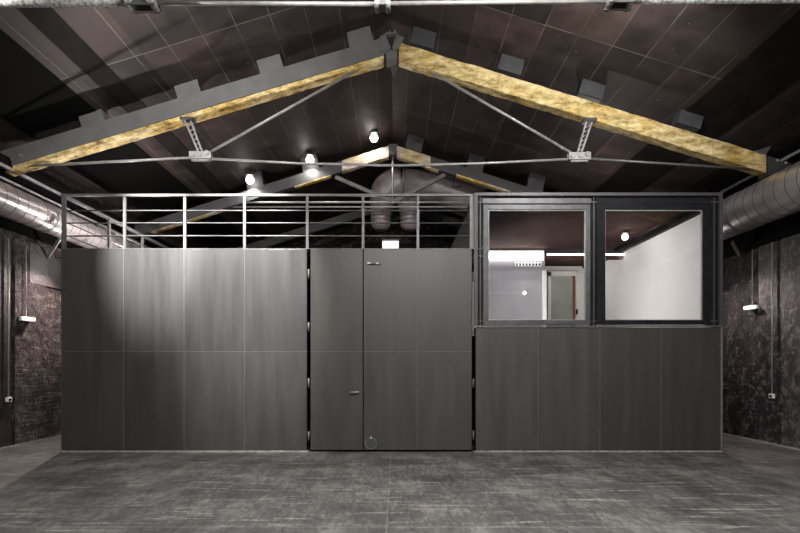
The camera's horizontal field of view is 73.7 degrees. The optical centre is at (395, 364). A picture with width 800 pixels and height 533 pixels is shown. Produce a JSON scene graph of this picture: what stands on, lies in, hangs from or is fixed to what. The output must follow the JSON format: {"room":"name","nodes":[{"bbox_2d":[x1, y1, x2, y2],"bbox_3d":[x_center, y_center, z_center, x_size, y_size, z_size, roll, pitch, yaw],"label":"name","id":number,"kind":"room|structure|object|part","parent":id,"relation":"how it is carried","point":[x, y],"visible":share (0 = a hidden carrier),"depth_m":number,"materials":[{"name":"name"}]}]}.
{"room":"studio","nodes":[
{"label":"studio","id":0,"kind":"room"},
{"bbox_2d":[0,142,187,445],"bbox_3d":[-8.440,-1.520,9.000,0.300,6.521,32.000,0,0,0],"label":"wall","id":1,"kind":"structure","parent":0,"point":[52,295],"depth_m":12.87,"materials":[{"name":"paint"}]},
{"bbox_2d":[0,232,9,447],"bbox_3d":[-8.259,-0.510,10.190,0.059,4.500,2.380,0,0,0],"label":"pier","id":2,"kind":"object","parent":1,"relation":"attached to","point":[4,406],"visible":0.8,"depth_m":11.21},
{"bbox_2d":[5,238,11,401],"bbox_3d":[-8.177,-0.946,11.264,0.056,3.449,0.140,0,0,0],"label":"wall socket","id":3,"kind":"object","parent":2,"relation":"attached to","point":[7,399],"visible":1,"depth_m":11.25,"materials":[{"name":"white plastic"}]},
{"bbox_2d":[5,397,11,401],"bbox_3d":[-8.180,0.729,11.264,0.050,0.100,0.140,0,0,0],"label":"socket","id":4,"kind":"object","parent":3,"relation":"attached to","point":[7,399],"depth_m":11.23,"materials":[{"name":"white plastic"}]},
{"bbox_2d":[13,238,44,444],"bbox_3d":[-8.270,-0.510,12.050,0.039,4.500,1.000,0,0,0],"label":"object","id":5,"kind":"structure","parent":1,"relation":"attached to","point":[28,337],"depth_m":11.94,"materials":[{"name":"paint"}]},
{"bbox_2d":[19,245,35,321],"bbox_3d":[-8.170,-1.819,11.837,0.140,1.683,0.340,0,0,0],"label":"emergency light","id":6,"kind":"object","parent":5,"relation":"attached to","point":[30,319],"visible":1,"depth_m":11.83,"materials":[{"name":"white plastic"}]},
{"bbox_2d":[22,317,35,320],"bbox_3d":[-8.145,-1.021,11.837,0.090,0.076,0.320,0,0,0],"label":"diffuser","id":7,"kind":"object","parent":6,"relation":"attached to","point":[23,318],"depth_m":11.79,"materials":[{"name":"white plastic"}]},
{"bbox_2d":[0,435,60,448],"bbox_3d":[-8.220,1.730,11.500,0.019,0.020,6.000,0,0,0],"label":"baseboard","id":8,"kind":"structure","parent":1,"relation":"attached to","point":[59,435],"depth_m":11.93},
{"bbox_2d":[29,242,60,289],"bbox_3d":[-8.264,-2.310,18.000,0.049,0.900,12.000,0,0,0],"label":"wall band","id":9,"kind":"object","parent":1,"relation":"attached to","point":[44,271],"visible":0.36,"depth_m":12.50,"materials":[{"name":"grey paint"}]},
{"bbox_2d":[46,237,60,258],"bbox_3d":[-7.997,-2.733,12.447,0.618,0.427,0.077,0,0,33],"label":"strut","id":10,"kind":"object","parent":9,"relation":"attached to","point":[58,240],"visible":0.96,"depth_m":12.44,"materials":[{"name":"paint"}]},
{"bbox_2d":[0,181,140,247],"bbox_3d":[-7.820,-3.290,14.200,0.668,0.668,20.600,0,0,0],"label":"air duct","id":11,"kind":"object","parent":10,"relation":"on","point":[17,205],"visible":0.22,"depth_m":11.53,"materials":[{"name":"grey metal"}]},
{"bbox_2d":[0,169,159,247],"bbox_3d":[-8.249,-3.495,14.450,0.079,1.230,20.900,0,0,0],"label":"wall band","id":12,"kind":"object","parent":1,"relation":"attached to","point":[5,223],"visible":0.11,"depth_m":12.32,"materials":[{"name":"black"}]},
{"bbox_2d":[0,176,149,247],"bbox_3d":[-8.030,-3.740,14.500,0.340,0.040,19.000,0,0,0],"label":"cable tray","id":13,"kind":"object","parent":12,"relation":"attached to","point":[1,177],"visible":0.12,"depth_m":12.17,"materials":[{"name":"grey metal"}]},
{"bbox_2d":[0,153,176,247],"bbox_3d":[-8.130,-4.159,14.350,0.300,0.250,21.100,0,0,0],"label":"beam","id":14,"kind":"structure","parent":1,"relation":"attached to","point":[35,178],"depth_m":12.61,"materials":[{"name":"black metal"}]},
{"bbox_2d":[238,203,461,247],"bbox_3d":[-0.100,-5.144,21.095,16.200,2.932,0.250,0,0,0],"label":"roof truss","id":15,"kind":"object","parent":14,"relation":"attached to","point":[354,215],"visible":0.35,"depth_m":21.00,"materials":[{"name":"metal"}]},
{"bbox_2d":[276,211,473,401],"bbox_3d":[0.000,-2.740,25.100,16.580,8.960,0.200,0,0,0],"label":"wall","id":16,"kind":"structure","parent":0,"point":[352,229],"depth_m":25.00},
{"bbox_2d":[0,0,799,247],"bbox_3d":[0.000,-5.963,9.000,16.980,2.813,32.000,0,0,0],"label":"ceiling","id":17,"kind":"structure","parent":0,"point":[653,61],"depth_m":11.11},
{"bbox_2d":[0,29,251,247],"bbox_3d":[-6.985,-5.076,9.000,1.470,0.476,31.900,0,0,0],"label":"ceiling panel","id":18,"kind":"object","parent":17,"relation":"attached to","point":[34,100],"visible":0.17,"depth_m":11.36,"materials":[{"name":"black"}]},
{"bbox_2d":[15,7,280,247],"bbox_3d":[-5.585,-5.510,9.000,0.410,0.147,31.900,0,0,0],"label":"roof strip","id":19,"kind":"object","parent":17,"relation":"attached to","point":[46,20],"visible":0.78,"depth_m":10.29,"materials":[{"name":"black"}]},
{"bbox_2d":[246,172,253,183],"bbox_3d":[-4.402,-5.672,16.080,0.240,0.429,0.240,0,0,0],"label":"spot lamp","id":20,"kind":"object","parent":17,"relation":"hanging from","point":[249,179],"visible":1,"depth_m":16.01,"materials":[{"name":"white"}]},
{"bbox_3d":[-4.402,-5.578,16.080,0.240,0.240,0.240,0,0,0],"label":"bulb","id":21,"kind":"part","parent":20,"relation":"part of","materials":[{"name":"white glass"}]},
{"bbox_2d":[306,152,313,161],"bbox_3d":[-2.593,-6.254,16.080,0.240,0.386,0.240,0,0,0],"label":"spot lamp","id":22,"kind":"object","parent":17,"relation":"hanging from","point":[309,155],"visible":0.74,"depth_m":16.00,"materials":[{"name":"white"}]},
{"bbox_3d":[-2.593,-6.181,16.080,0.240,0.240,0.240,0,0,0],"label":"bulb","id":23,"kind":"part","parent":22,"relation":"part of","materials":[{"name":"white glass"}]},
{"bbox_2d":[128,134,557,238],"bbox_3d":[-0.100,-5.464,16.430,16.200,3.213,0.340,0,0,0],"label":"roof truss","id":24,"kind":"object","parent":17,"relation":"attached to","point":[411,154],"visible":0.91,"depth_m":16.30,"materials":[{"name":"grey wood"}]},
{"bbox_3d":[-0.153,-4.877,16.460,10.330,0.048,0.050,0,0,0],"label":"tie rod","id":25,"kind":"part","parent":24,"relation":"part of","materials":[{"name":"grey metal"}]},
{"bbox_3d":[-0.138,-4.997,16.380,9.994,0.057,0.060,0,0,0],"label":"tie rod","id":26,"kind":"part","parent":24,"relation":"part of","materials":[{"name":"grey metal"}]},
{"bbox_3d":[-0.100,-6.574,16.390,0.280,0.330,0.260,0,0,0],"label":"ridge plate","id":27,"kind":"part","parent":24,"relation":"part of","materials":[{"name":"paint"}]},
{"bbox_3d":[-0.100,-5.718,16.400,0.057,1.442,0.060,0,0,0],"label":"king rod","id":28,"kind":"part","parent":24,"relation":"part of","materials":[{"name":"grey metal"}]},
{"bbox_2d":[370,130,377,141],"bbox_3d":[-0.663,-6.904,16.080,0.240,0.360,0.240,0,0,0],"label":"spot lamp","id":29,"kind":"object","parent":17,"relation":"hanging from","point":[373,137],"visible":1,"depth_m":16.00,"materials":[{"name":"white"}]},
{"bbox_3d":[-0.663,-6.844,16.080,0.240,0.240,0.240,0,0,0],"label":"bulb","id":30,"kind":"part","parent":29,"relation":"part of","materials":[{"name":"white glass"}]},
{"bbox_2d":[0,26,790,180],"bbox_3d":[-0.100,-5.438,11.235,16.600,3.276,0.390,0,0,0],"label":"roof truss","id":31,"kind":"object","parent":17,"relation":"attached to","point":[192,105],"visible":0.96,"depth_m":11.10,"materials":[{"name":"brown wood"}]},
{"bbox_3d":[-6.040,-4.245,11.150,3.728,0.239,0.052,0,0,0],"label":"tie rod","id":32,"kind":"part","parent":31,"relation":"part of","materials":[{"name":"grey metal"}]},
{"bbox_3d":[-4.220,-5.616,11.230,7.960,2.384,0.320,0,0,0],"label":"cap plate","id":33,"kind":"part","parent":31,"relation":"part of","materials":[{"name":"grey paint"}]},
{"bbox_3d":[-4.320,-5.404,11.084,8.160,2.768,0.028,0,0,0],"label":"steel plate","id":34,"kind":"part","parent":31,"relation":"part of","materials":[{"name":"grey metal"}]},
{"bbox_3d":[-4.077,-4.369,11.150,0.458,0.158,0.150,0,0,0],"label":"node plate","id":35,"kind":"part","parent":31,"relation":"part of","materials":[{"name":"grey metal"}]},
{"bbox_3d":[-4.077,-4.275,11.150,0.352,0.022,0.080,0,0,0],"label":"filler plate","id":36,"kind":"part","parent":31,"relation":"part of","materials":[{"name":"grey metal"}]},
{"bbox_3d":[-2.281,-5.362,11.175,3.418,1.971,0.056,0,0,-1],"label":"tie rod","id":37,"kind":"part","parent":31,"relation":"part of","materials":[{"name":"grey metal"}]},
{"bbox_3d":[-0.126,-4.245,11.150,7.705,0.198,0.052,0,0,0],"label":"tie rod","id":38,"kind":"part","parent":31,"relation":"part of","materials":[{"name":"grey metal"}]},
{"bbox_3d":[-0.090,-6.620,11.215,0.500,0.540,0.350,0,0,0],"label":"ridge plate","id":39,"kind":"part","parent":31,"relation":"part of","materials":[{"name":"grey paint"}]},
{"bbox_3d":[2.135,-5.335,11.175,3.210,1.919,0.056,0,0,1],"label":"tie rod","id":40,"kind":"part","parent":31,"relation":"part of","materials":[{"name":"grey metal"}]},
{"bbox_3d":[3.826,-4.348,11.150,0.458,0.158,0.150,0,0,0],"label":"node plate","id":41,"kind":"part","parent":31,"relation":"part of","materials":[{"name":"grey metal"}]},
{"bbox_3d":[3.826,-4.254,11.150,0.352,0.022,0.080,0,0,0],"label":"filler plate","id":42,"kind":"part","parent":31,"relation":"part of","materials":[{"name":"grey metal"}]},
{"bbox_3d":[5.810,-4.198,11.150,3.771,0.291,0.052,0,0,0],"label":"tie rod","id":43,"kind":"part","parent":31,"relation":"part of","materials":[{"name":"grey metal"}]},
{"bbox_2d":[0,0,799,14],"bbox_3d":[-0.100,-5.515,6.345,16.000,3.123,0.430,0,0,0],"label":"roof truss","id":44,"kind":"object","parent":17,"relation":"attached to","point":[136,6],"visible":1,"depth_m":6.24,"materials":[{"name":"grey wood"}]},
{"bbox_3d":[-5.511,-4.256,6.260,4.778,0.104,0.100,0,0,0],"label":"tie rod","id":45,"kind":"part","parent":44,"relation":"part of","materials":[{"name":"grey metal"}]},
{"bbox_3d":[-2.970,-4.249,6.255,0.340,0.140,0.170,0,0,0],"label":"node plate","id":46,"kind":"part","parent":44,"relation":"part of","materials":[{"name":"grey metal"}]},
{"bbox_3d":[-1.520,-4.242,6.260,2.594,0.059,0.052,0,0,0],"label":"tie rod","id":47,"kind":"part","parent":44,"relation":"part of","materials":[{"name":"grey metal"}]},
{"bbox_3d":[1.185,-4.256,6.260,2.559,0.069,0.048,0,0,0],"label":"tie rod","id":48,"kind":"part","parent":44,"relation":"part of","materials":[{"name":"grey metal"}]},
{"bbox_3d":[2.629,-4.272,6.255,0.320,0.140,0.170,0,0,0],"label":"node plate","id":49,"kind":"part","parent":44,"relation":"part of","materials":[{"name":"grey metal"}]},
{"bbox_3d":[5.347,-4.292,6.260,5.107,0.100,0.084,0,0,0],"label":"tie rod","id":50,"kind":"part","parent":44,"relation":"part of","materials":[{"name":"grey metal"}]},
{"bbox_2d":[369,167,488,231],"bbox_3d":[1.119,-5.658,18.200,4.060,2.157,1.040,0,0,0],"label":"air duct","id":51,"kind":"object","parent":17,"relation":"hanging from","point":[411,179],"visible":0.69,"depth_m":17.80,"materials":[{"name":"metal"}]},
{"bbox_2d":[419,204,464,216],"bbox_3d":[1.903,-5.794,19.902,2.239,1.162,0.751,0,0,9],"label":"cable tray","id":52,"kind":"object","parent":17,"relation":"attached to","point":[460,213],"visible":0.31,"depth_m":20.00,"materials":[{"name":"grey metal"}]},
{"bbox_2d":[419,204,450,209],"bbox_3d":[1.462,-5.944,20.125,1.275,0.188,0.250,0,0,0],"label":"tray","id":53,"kind":"object","parent":52,"relation":"on","point":[419,204],"depth_m":20.00,"materials":[{"name":"grey metal"}]},
{"bbox_2d":[588,11,799,196],"bbox_3d":[6.550,-5.149,9.000,1.000,0.330,31.900,0,0,0],"label":"ceiling panel","id":54,"kind":"object","parent":17,"relation":"attached to","point":[773,66],"visible":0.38,"depth_m":10.25,"materials":[{"name":"black"}]},
{"bbox_2d":[0,402,799,532],"bbox_3d":[0.000,1.840,9.000,17.180,0.200,32.000,0,0,0],"label":"floor","id":55,"kind":"structure","parent":0,"point":[749,486],"depth_m":7.28,"materials":[{"name":"concrete"}]},
{"bbox_2d":[61,196,722,451],"bbox_3d":[-0.080,-0.840,14.577,13.224,5.160,7.845,0,0,0],"label":"wall","id":56,"kind":"structure","parent":55,"relation":"on","point":[163,349],"depth_m":10.67,"materials":[{"name":"grey metal"}]},
{"bbox_3d":[-6.681,-0.290,10.679,0.022,4.060,0.036,0,0,0],"label":"corner trim","id":57,"kind":"part","parent":56,"relation":"part of","materials":[{"name":"paint"}]},
{"bbox_3d":[-6.065,0.720,10.673,1.218,1.968,0.012,0,0,0],"label":"cladding panel","id":58,"kind":"part","parent":56,"relation":"part of","materials":[{"name":"grey metal"}]},
{"bbox_3d":[-6.065,-1.295,10.673,1.218,2.038,0.012,0,0,0],"label":"cladding panel","id":59,"kind":"part","parent":56,"relation":"part of","materials":[{"name":"grey metal"}]},
{"bbox_3d":[-4.845,0.720,10.673,1.198,1.968,0.012,0,0,0],"label":"cladding panel","id":60,"kind":"part","parent":56,"relation":"part of","materials":[{"name":"grey metal"}]},
{"bbox_3d":[-4.845,-1.295,10.673,1.198,2.038,0.012,0,0,0],"label":"cladding panel","id":61,"kind":"part","parent":56,"relation":"part of","materials":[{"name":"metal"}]},
{"bbox_3d":[-3.635,0.720,10.673,1.198,1.968,0.012,0,0,0],"label":"cladding panel","id":62,"kind":"part","parent":56,"relation":"part of","materials":[{"name":"metal"}]},
{"bbox_3d":[-3.635,-1.295,10.673,1.198,2.038,0.012,0,0,0],"label":"cladding panel","id":63,"kind":"part","parent":56,"relation":"part of","materials":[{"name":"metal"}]},
{"bbox_2d":[60,194,473,248],"bbox_3d":[-2.585,-2.875,14.493,8.290,1.111,7.613,0,0,0],"label":"guard railing","id":64,"kind":"object","parent":56,"relation":"on","point":[64,197],"visible":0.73,"depth_m":10.73,"materials":[{"name":"metal"}]},
{"bbox_3d":[-6.670,-2.859,10.717,0.080,1.053,0.040,0,0,0],"label":"post","id":65,"kind":"part","parent":64,"relation":"part of","materials":[{"name":"metal"}]},
{"bbox_3d":[-6.620,-2.600,14.523,0.024,0.024,7.553,0,0,0],"label":"rail","id":66,"kind":"part","parent":64,"relation":"part of","materials":[{"name":"metal"}]},
{"bbox_3d":[-6.620,-2.860,14.523,0.024,0.024,7.553,0,0,0],"label":"rail","id":67,"kind":"part","parent":64,"relation":"part of","materials":[{"name":"metal"}]},
{"bbox_3d":[-6.620,-3.110,14.523,0.024,0.024,7.553,0,0,0],"label":"rail","id":68,"kind":"part","parent":64,"relation":"part of","materials":[{"name":"metal"}]},
{"bbox_3d":[-6.655,-2.853,12.370,0.050,1.066,0.060,0,0,0],"label":"post","id":69,"kind":"part","parent":64,"relation":"part of","materials":[{"name":"metal"}]},
{"bbox_3d":[-5.450,-2.859,10.717,0.052,1.053,0.040,0,0,0],"label":"post","id":70,"kind":"part","parent":64,"relation":"part of","materials":[{"name":"metal"}]},
{"bbox_3d":[-6.655,-2.853,14.000,0.050,1.066,0.060,0,0,0],"label":"post","id":71,"kind":"part","parent":64,"relation":"part of","materials":[{"name":"metal"}]},
{"bbox_3d":[-4.240,-2.859,10.717,0.052,1.053,0.040,0,0,0],"label":"post","id":72,"kind":"part","parent":64,"relation":"part of","materials":[{"name":"metal"}]},
{"bbox_3d":[-3.040,-2.859,10.717,0.052,1.053,0.040,0,0,0],"label":"post","id":73,"kind":"part","parent":64,"relation":"part of","materials":[{"name":"metal"}]},
{"bbox_3d":[-2.565,-2.600,10.747,8.230,0.028,0.028,0,0,0],"label":"rail","id":74,"kind":"part","parent":64,"relation":"part of","materials":[{"name":"metal"}]},
{"bbox_3d":[-2.565,-2.860,10.747,8.230,0.028,0.028,0,0,0],"label":"rail","id":75,"kind":"part","parent":64,"relation":"part of","materials":[{"name":"metal"}]},
{"bbox_3d":[-2.565,-3.110,10.747,8.230,0.028,0.028,0,0,0],"label":"rail","id":76,"kind":"part","parent":64,"relation":"part of","materials":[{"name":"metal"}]},
{"bbox_3d":[-1.780,-2.859,10.717,0.052,1.053,0.040,0,0,0],"label":"post","id":77,"kind":"part","parent":64,"relation":"part of","materials":[{"name":"metal"}]},
{"bbox_3d":[-0.660,-2.859,10.717,0.052,1.053,0.040,0,0,0],"label":"post","id":78,"kind":"part","parent":64,"relation":"part of","materials":[{"name":"metal"}]},
{"bbox_3d":[0.440,-2.859,10.717,0.052,1.053,0.040,0,0,0],"label":"post","id":79,"kind":"part","parent":64,"relation":"part of","materials":[{"name":"metal"}]},
{"bbox_3d":[1.520,-2.859,10.717,0.080,1.053,0.040,0,0,0],"label":"post","id":80,"kind":"part","parent":64,"relation":"part of","materials":[{"name":"metal"}]},
{"bbox_3d":[-2.405,0.720,10.673,1.238,1.968,0.012,0,0,0],"label":"cladding panel","id":81,"kind":"part","parent":56,"relation":"part of","materials":[{"name":"metal"}]},
{"bbox_3d":[-2.405,-1.295,10.673,1.238,2.038,0.012,0,0,0],"label":"cladding panel","id":82,"kind":"part","parent":56,"relation":"part of","materials":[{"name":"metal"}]},
{"bbox_2d":[308,249,362,449],"bbox_3d":[-1.213,-0.307,10.636,1.099,4.013,0.086,0,0,0],"label":"door","id":83,"kind":"structure","parent":56,"relation":"attached to","point":[336,351],"depth_m":10.67,"materials":[{"name":"grey metal"}]},
{"bbox_2d":[310,251,471,450],"bbox_3d":[-0.100,-0.285,10.782,3.280,4.050,0.030,0,0,0],"label":"door frame","id":84,"kind":"structure","parent":56,"relation":"attached to","point":[310,251],"depth_m":10.77,"materials":[{"name":"black metal"}]},
{"bbox_2d":[352,243,441,250],"bbox_3d":[0.033,-3.111,17.900,2.954,1.799,0.800,0,0,0],"label":"tall cabinet","id":85,"kind":"object","parent":56,"relation":"on","point":[354,245],"visible":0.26,"depth_m":17.50,"materials":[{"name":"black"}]},
{"bbox_2d":[382,239,398,247],"bbox_3d":[-0.179,-3.959,17.434,0.554,0.293,0.129,0,0,0],"label":"emergency light","id":86,"kind":"object","parent":85,"relation":"attached to","point":[386,243],"visible":0.89,"depth_m":17.38,"materials":[{"name":"white plastic"}]},
{"bbox_2d":[364,249,473,449],"bbox_3d":[0.457,-0.307,10.650,2.211,4.025,0.058,0,0,0],"label":"door","id":87,"kind":"structure","parent":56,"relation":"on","point":[419,329],"depth_m":10.67,"materials":[{"name":"grey metal"}]},
{"bbox_3d":[-0.500,1.570,10.662,0.250,0.250,0.007,0,0,0],"label":"plate","id":88,"kind":"part","parent":87,"relation":"part of","materials":[{"name":"paint"}]},
{"bbox_3d":[2.215,0.475,10.673,1.238,2.458,0.012,0,0,0],"label":"cladding panel","id":89,"kind":"part","parent":56,"relation":"part of","materials":[{"name":"metal"}]},
{"bbox_2d":[489,249,542,259],"bbox_3d":[2.923,-3.099,14.960,2.406,0.318,0.060,0,0,0],"label":"batten","id":90,"kind":"object","parent":56,"relation":"attached to","point":[494,254],"visible":0.64,"depth_m":14.93,"materials":[{"name":"white"}]},
{"bbox_2d":[515,260,540,265],"bbox_3d":[3.737,-2.895,15.083,0.736,0.212,0.030,0,0,0],"label":"vent grille","id":91,"kind":"object","parent":56,"relation":"attached to","point":[517,262],"visible":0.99,"depth_m":15.08,"materials":[{"name":"white plastic"}]},
{"bbox_3d":[4.184,-1.636,15.110,0.098,2.051,0.220,0,0,0],"label":"post","id":92,"kind":"part","parent":56,"relation":"part of","materials":[{"name":"white paint"}]},
{"bbox_2d":[547,271,577,319],"bbox_3d":[5.480,-1.843,17.515,1.014,2.466,0.169,0,0,0],"label":"door","id":93,"kind":"structure","parent":56,"relation":"attached to","point":[560,290],"depth_m":17.48,"materials":[{"name":"white paint"}]},
{"bbox_3d":[3.460,0.475,10.673,1.228,2.458,0.012,0,0,0],"label":"cladding panel","id":94,"kind":"part","parent":56,"relation":"part of","materials":[{"name":"metal"}]},
{"bbox_2d":[547,249,623,254],"bbox_3d":[5.309,-3.169,14.957,2.142,0.178,0.035,0,0,0],"label":"batten","id":95,"kind":"object","parent":56,"relation":"attached to","point":[549,251],"visible":0.64,"depth_m":14.94,"materials":[{"name":"white"}]},
{"bbox_2d":[547,254,623,254],"bbox_3d":[5.309,-3.100,14.957,2.142,0.040,0.035,0,0,0],"label":"diffuser","id":96,"kind":"object","parent":95,"relation":"attached to","point":[547,254],"depth_m":14.94,"materials":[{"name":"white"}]},
{"bbox_2d":[474,192,722,326],"bbox_3d":[4.040,-2.100,10.747,4.960,2.680,0.240,0,0,0],"label":"window surround","id":97,"kind":"object","parent":56,"relation":"on","point":[479,202],"visible":1,"depth_m":10.69,"materials":[{"name":"paint"}]},
{"bbox_2d":[483,205,589,324],"bbox_3d":[2.825,-2.015,10.742,2.150,2.410,0.090,0,0,0],"label":"window","id":98,"kind":"structure","parent":97,"relation":"attached to","point":[486,208],"depth_m":10.70,"materials":[{"name":"metal"}]},
{"bbox_3d":[2.830,-3.294,10.706,2.180,0.100,0.019,0,0,0],"label":"head plate","id":99,"kind":"part","parent":97,"relation":"part of","materials":[{"name":"metal"}]},
{"bbox_3d":[4.040,-0.772,10.662,4.960,0.025,0.070,0,0,0],"label":"sill","id":100,"kind":"part","parent":97,"relation":"part of","materials":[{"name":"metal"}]},
{"bbox_2d":[596,205,708,324],"bbox_3d":[5.155,-2.015,10.742,2.250,2.410,0.090,0,0,0],"label":"window","id":101,"kind":"structure","parent":97,"relation":"attached to","point":[601,210],"depth_m":10.70,"materials":[{"name":"metal"}]},
{"bbox_2d":[622,231,627,239],"bbox_3d":[5.582,-3.180,13.000,0.150,0.270,0.150,0,0,0],"label":"spot lamp","id":102,"kind":"object","parent":56,"relation":"hanging from","point":[624,236],"visible":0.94,"depth_m":12.95,"materials":[{"name":"white"}]},
{"bbox_3d":[5.582,-3.120,13.000,0.150,0.150,0.150,0,0,0],"label":"bulb","id":103,"kind":"part","parent":102,"relation":"part of","materials":[{"name":"white glass"}]},
{"bbox_3d":[4.690,0.475,10.673,1.208,2.458,0.012,0,0,0],"label":"cladding panel","id":104,"kind":"part","parent":56,"relation":"part of","materials":[{"name":"grey metal"}]},
{"bbox_3d":[6.260,-3.215,14.218,0.280,0.089,6.563,0,0,0],"label":"cornice","id":105,"kind":"part","parent":56,"relation":"part of","materials":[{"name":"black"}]},
{"bbox_3d":[5.910,0.475,10.673,1.208,2.458,0.012,0,0,0],"label":"cladding panel","id":106,"kind":"part","parent":56,"relation":"part of","materials":[{"name":"grey metal"}]},
{"bbox_3d":[6.511,0.490,10.679,0.042,2.500,0.036,0,0,0],"label":"corner trim","id":107,"kind":"part","parent":56,"relation":"part of","materials":[{"name":"grey paint"}]},
{"bbox_2d":[723,248,758,439],"bbox_3d":[8.440,-1.490,9.000,0.300,6.459,32.000,0,0,0],"label":"wall","id":108,"kind":"structure","parent":0,"point":[740,326],"depth_m":12.80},
{"bbox_2d":[697,139,799,196],"bbox_3d":[8.130,-4.335,14.350,0.300,0.250,21.100,0,0,0],"label":"beam","id":109,"kind":"structure","parent":108,"relation":"attached to","point":[792,151],"depth_m":12.21,"materials":[{"name":"black"}]},
{"bbox_2d":[723,156,799,258],"bbox_3d":[8.249,-3.470,14.450,0.079,1.580,20.900,0,0,0],"label":"wall band","id":110,"kind":"object","parent":108,"relation":"attached to","point":[788,226],"depth_m":11.98,"materials":[{"name":"black"}]},
{"bbox_2d":[731,241,742,256],"bbox_3d":[8.017,-2.740,12.569,0.562,0.308,0.100,0,0,-34],"label":"strut","id":111,"kind":"object","parent":110,"relation":"attached to","point":[733,244],"visible":1,"depth_m":12.56,"materials":[{"name":"paint"}]},
{"bbox_2d":[723,161,799,239],"bbox_3d":[7.720,-3.410,14.200,0.908,0.908,20.600,0,0,0],"label":"air duct","id":112,"kind":"object","parent":111,"relation":"on","point":[776,196],"visible":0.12,"depth_m":10.74,"materials":[{"name":"grey metal"}]},
{"bbox_2d":[723,433,799,450],"bbox_3d":[8.204,1.722,11.500,0.029,0.035,6.000,0,0,0],"label":"baseboard","id":113,"kind":"structure","parent":108,"relation":"attached to","point":[723,433],"depth_m":11.88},
{"bbox_2d":[759,240,781,444],"bbox_3d":[8.264,-0.560,11.745,0.049,4.600,0.750,0,0,0],"label":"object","id":114,"kind":"structure","parent":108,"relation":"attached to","point":[770,409],"depth_m":11.77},
{"bbox_2d":[743,249,758,309],"bbox_3d":[8.170,-1.970,12.287,0.140,1.379,0.340,0,0,0],"label":"emergency light","id":115,"kind":"object","parent":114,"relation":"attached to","point":[751,307],"visible":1,"depth_m":12.28,"materials":[{"name":"white plastic"}]},
{"bbox_2d":[743,305,755,309],"bbox_3d":[8.145,-1.325,12.287,0.090,0.076,0.320,0,0,0],"label":"diffuser","id":116,"kind":"object","parent":115,"relation":"attached to","point":[751,307],"depth_m":12.22,"materials":[{"name":"white plastic"}]},
{"bbox_2d":[769,242,774,397],"bbox_3d":[8.177,-0.973,11.607,0.056,3.395,0.140,0,0,0],"label":"wall socket","id":117,"kind":"object","parent":114,"relation":"attached to","point":[771,395],"visible":1,"depth_m":11.59,"materials":[{"name":"white plastic"}]},
{"bbox_2d":[782,233,799,448],"bbox_3d":[8.255,-0.560,9.935,0.069,4.600,2.870,0,0,0],"label":"pier","id":118,"kind":"object","parent":108,"relation":"attached to","point":[790,245],"visible":0.8,"depth_m":11.08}
]}

